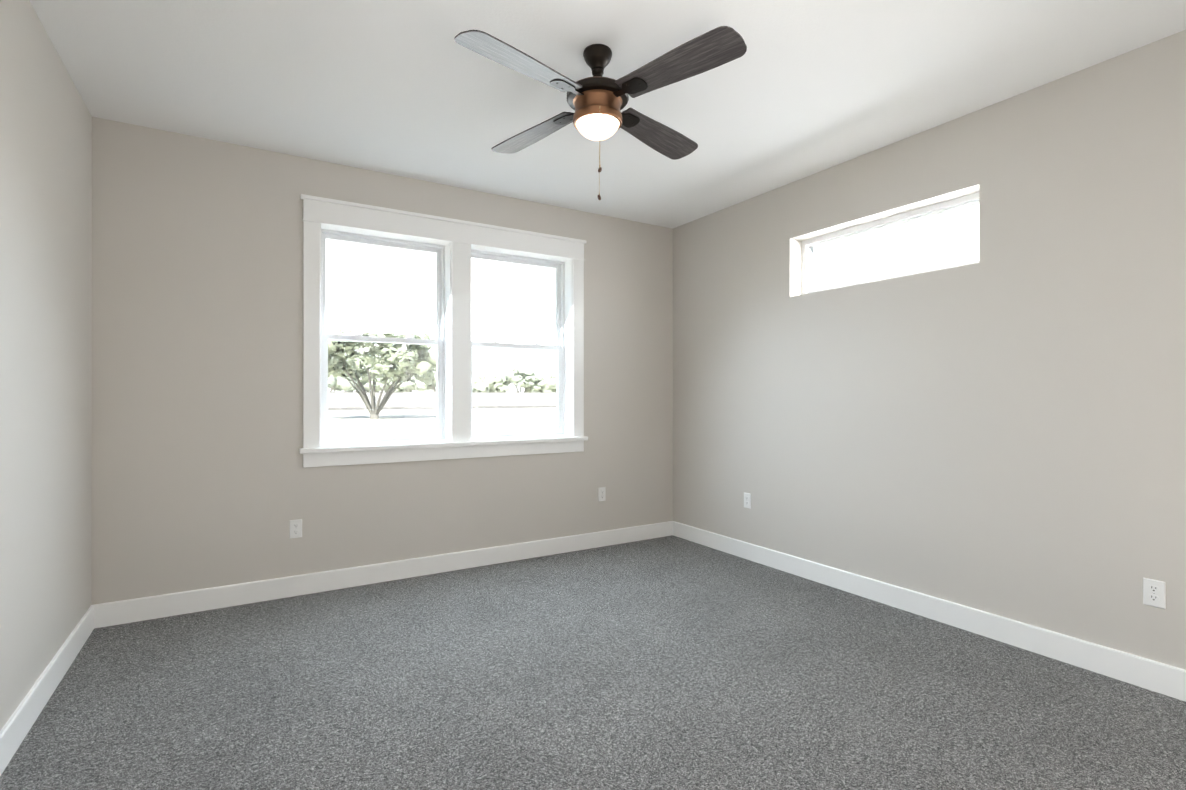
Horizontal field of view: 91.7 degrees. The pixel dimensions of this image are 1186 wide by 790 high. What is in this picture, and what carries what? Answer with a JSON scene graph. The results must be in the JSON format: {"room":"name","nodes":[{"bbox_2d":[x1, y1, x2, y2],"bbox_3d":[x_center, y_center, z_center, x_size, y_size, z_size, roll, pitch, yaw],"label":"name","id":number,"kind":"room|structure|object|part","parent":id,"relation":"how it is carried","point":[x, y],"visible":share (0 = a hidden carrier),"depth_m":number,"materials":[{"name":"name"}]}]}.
{"room":"empty bedroom","nodes":[
{"label":"empty bedroom","id":0,"kind":"room"},
{"bbox_2d":[0,0,91,730],"bbox_3d":[-1.552,-0.125,1.023,0.210,2.740,4.700,0,0,-31],"label":"wall","id":1,"kind":"structure","parent":0,"point":[45,333],"depth_m":2.31,"materials":[{"name":"grey paint"}]},
{"bbox_2d":[0,605,93,775],"bbox_3d":[-1.456,1.183,1.079,0.014,0.125,4.700,0,0,-31],"label":"baseboard","id":2,"kind":"structure","parent":1,"relation":"attached to","point":[16,728],"depth_m":2.27,"materials":[{"name":"white paint"}]},
{"bbox_2d":[91,117,672,604],"bbox_3d":[-1.040,-0.121,4.209,4.400,2.740,0.210,0,0,-31],"label":"wall","id":3,"kind":"structure","parent":0,"point":[203,477],"depth_m":3.50,"materials":[{"name":"grey paint"}]},
{"bbox_2d":[290,519,301,538],"bbox_3d":[-1.850,0.834,3.587,0.070,0.114,0.008,0,0,-31],"label":"electrical outlet","id":4,"kind":"object","parent":3,"relation":"attached to","point":[295,528],"visible":1,"depth_m":3.58,"materials":[{"name":"white plastic"}]},
{"bbox_2d":[94,521,672,627],"bbox_3d":[-0.981,1.187,4.112,3.980,0.125,0.014,0,0,-31],"label":"baseboard","id":5,"kind":"structure","parent":3,"relation":"attached to","point":[143,608],"depth_m":3.73,"materials":[{"name":"white paint"}]},
{"bbox_2d":[299,221,587,467],"bbox_3d":[-0.989,-0.323,4.203,2.074,1.555,0.246,0,0,-31],"label":"window unit","id":6,"kind":"structure","parent":3,"relation":"in","point":[377,435],"depth_m":4.08,"materials":[{"name":"white plastic"}]},
{"bbox_3d":[-0.946,0.409,4.132,2.030,0.090,0.019,0,0,-31],"label":"window trim apron","id":7,"kind":"part","parent":6,"relation":"part of","materials":[{"name":"white wood"}]},
{"bbox_3d":[-0.938,0.349,4.118,2.074,0.030,0.050,0,0,-31],"label":"window sill stool trim","id":8,"kind":"part","parent":6,"relation":"part of","materials":[{"name":"white wood"}]},
{"bbox_2d":[300,194,586,259],"bbox_3d":[-0.941,-1.168,4.126,2.062,0.160,0.036,0,0,-31],"label":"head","id":9,"kind":"object","parent":3,"relation":"attached to","point":[328,211],"visible":0.96,"depth_m":4.02},
{"bbox_2d":[471,245,572,440],"bbox_3d":[-0.579,-0.383,4.481,0.860,1.435,0.197,0,0,-31],"label":"window unit","id":10,"kind":"structure","parent":3,"relation":"in","point":[559,348],"depth_m":4.62,"materials":[{"name":"white plastic"}]},
{"bbox_2d":[598,487,605,500],"bbox_3d":[0.076,0.820,4.760,0.070,0.114,0.008,0,0,-31],"label":"electrical outlet","id":11,"kind":"object","parent":3,"relation":"attached to","point":[601,493],"visible":1,"depth_m":4.76,"materials":[{"name":"white plastic"}]},
{"bbox_2d":[0,535,1185,789],"bbox_3d":[0.237,1.307,2.111,4.400,0.120,5.120,0,0,-31],"label":"floor","id":12,"kind":"structure","parent":0,"point":[670,663],"depth_m":2.38,"materials":[{"name":"carpet"}]},
{"bbox_2d":[29,0,1185,228],"bbox_3d":[0.237,-1.553,2.114,4.400,0.120,5.120,0,0,-31],"label":"ceiling","id":13,"kind":"structure","parent":0,"point":[415,90],"depth_m":2.70,"materials":[{"name":"white paint"}]},
{"bbox_2d":[454,26,746,199],"bbox_3d":[0.020,-1.192,2.509,1.051,0.601,1.051,0,0,-1],"label":"ceiling fan","id":14,"kind":"object","parent":13,"relation":"hanging from","point":[597,102],"visible":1,"depth_m":2.39,"materials":[{"name":"brown wood"}]},
{"bbox_3d":[-0.253,-1.266,2.223,0.164,0.016,0.601,15,12,42],"label":"blade","id":15,"kind":"part","parent":14,"relation":"part of","materials":[{"name":"grey wood"}]},
{"bbox_3d":[-0.265,-1.265,2.782,0.601,0.016,0.164,-2,9,44],"label":"blade","id":16,"kind":"part","parent":14,"relation":"part of","materials":[{"name":"grey wood"}]},
{"bbox_3d":[0.020,-1.267,2.509,0.270,0.178,0.270,0,0,-31],"label":"motor","id":17,"kind":"part","parent":14,"relation":"part of","materials":[{"name":"orange metal"}]},
{"bbox_3d":[0.294,-1.265,2.794,0.164,0.016,0.601,-15,-12,42],"label":"blade","id":18,"kind":"part","parent":14,"relation":"part of","materials":[{"name":"brown wood"}]},
{"bbox_3d":[0.306,-1.266,2.235,0.601,0.016,0.164,2,-10,44],"label":"blade","id":19,"kind":"part","parent":14,"relation":"part of","materials":[{"name":"brown wood"}]},
{"bbox_2d":[673,30,1185,669],"bbox_3d":[2.027,-0.122,3.202,0.210,2.740,4.700,0,0,-31],"label":"wall","id":20,"kind":"structure","parent":0,"point":[999,428],"depth_m":2.98,"materials":[{"name":"grey paint"}]},
{"bbox_2d":[744,492,750,508],"bbox_3d":[1.174,0.804,4.391,0.008,0.114,0.070,0,0,-31],"label":"electrical outlet","id":21,"kind":"object","parent":20,"relation":"attached to","point":[747,500],"visible":1,"depth_m":4.38,"materials":[{"name":"white plastic"}]},
{"bbox_2d":[802,192,978,294],"bbox_3d":[1.842,-0.896,3.617,0.075,0.410,1.220,0,0,-31],"label":"window","id":22,"kind":"structure","parent":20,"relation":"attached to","point":[934,210],"depth_m":3.62,"materials":[{"name":"white plastic"}]},
{"bbox_2d":[673,521,1185,701],"bbox_3d":[1.931,1.185,3.142,0.014,0.125,4.700,0,0,-31],"label":"baseboard","id":23,"kind":"structure","parent":20,"relation":"attached to","point":[1157,677],"depth_m":3.01,"materials":[{"name":"white paint"}]},
{"bbox_2d":[1143,577,1165,608],"bbox_3d":[2.368,0.837,2.431,0.008,0.114,0.070,0,0,-31],"label":"electrical outlet","id":24,"kind":"object","parent":20,"relation":"attached to","point":[1154,593],"visible":1,"depth_m":2.43,"materials":[{"name":"white plastic"}]},
{"label":"outside","id":25,"kind":"structure","parent":0,"visible":0},
{"bbox_2d":[328,408,556,432],"bbox_3d":[-42.040,1.797,163.833,400.000,0.200,315.070,0,0,-31],"label":"ground","id":26,"kind":"structure","parent":25,"point":[427,418],"depth_m":36.19,"materials":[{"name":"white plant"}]},
{"bbox_2d":[328,371,358,391],"bbox_3d":[-33.445,-1.198,72.347,7.862,5.638,7.963,0,0,-31],"label":"tree","id":27,"kind":"object","parent":26,"relation":"on","point":[343,380],"depth_m":71.25,"materials":[{"name":"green plant"}]},
{"bbox_2d":[346,371,387,391],"bbox_3d":[-30.980,-0.874,80.379,6.702,5.030,5.622,0,0,-31],"label":"tree","id":28,"kind":"object","parent":26,"relation":"on","point":[364,385],"depth_m":78.45,"materials":[{"name":"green plant"}]},
{"bbox_2d":[328,328,436,418],"bbox_3d":[-14.242,-1.317,37.060,8.999,5.713,9.081,0,0,-31],"label":"oak tree","id":29,"kind":"object","parent":26,"relation":"on","point":[369,361],"depth_m":35.81,"materials":[{"name":"green plant"}]},
{"bbox_2d":[375,376,416,391],"bbox_3d":[-27.097,-0.651,79.254,6.337,4.559,6.076,0,0,-31],"label":"tree","id":30,"kind":"object","parent":26,"relation":"on","point":[410,387],"depth_m":78.17,"materials":[{"name":"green plant"}]},
{"bbox_2d":[415,368,436,391],"bbox_3d":[-21.690,-1.087,79.629,5.938,5.414,5.353,0,0,-31],"label":"tree","id":31,"kind":"object","parent":26,"relation":"on","point":[419,384],"depth_m":77.85,"materials":[{"name":"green plant"}]},
{"bbox_2d":[328,391,556,409],"bbox_3d":[-5.246,0.582,70.955,86.430,2.000,0.200,0,0,-31],"label":"fence","id":32,"kind":"object","parent":26,"relation":"on","point":[419,398],"depth_m":63.30,"materials":[{"name":"grey plastic"}]},
{"bbox_2d":[472,372,489,391],"bbox_3d":[-19.013,-0.905,87.643,8.830,5.136,9.036,0,0,-31],"label":"tree","id":33,"kind":"object","parent":26,"relation":"on","point":[482,388],"depth_m":84.75,"materials":[{"name":"grey plant"}]},
{"bbox_2d":[479,375,509,391],"bbox_3d":[-16.635,-0.776,90.452,7.995,4.801,7.787,0,0,-31],"label":"tree","id":34,"kind":"object","parent":26,"relation":"on","point":[493,385],"depth_m":87.93,"materials":[{"name":"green plant"}]},
{"bbox_2d":[502,369,538,391],"bbox_3d":[-11.259,-1.242,90.076,5.560,5.725,6.512,0,0,-31],"label":"tree","id":35,"kind":"object","parent":26,"relation":"on","point":[525,375],"depth_m":88.89,"materials":[{"name":"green plant"}]},
{"bbox_2d":[523,376,554,391],"bbox_3d":[-8.659,-0.636,90.963,5.713,4.582,5.887,0,0,-31],"label":"tree","id":36,"kind":"object","parent":26,"relation":"on","point":[536,388],"depth_m":88.89,"materials":[{"name":"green plant"}]},
{"bbox_2d":[525,378,556,391],"bbox_3d":[-7.280,-0.548,92.079,7.505,4.425,7.465,0,0,-31],"label":"tree","id":37,"kind":"object","parent":26,"relation":"on","point":[549,382],"depth_m":89.24,"materials":[{"name":"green plant"}]}
]}

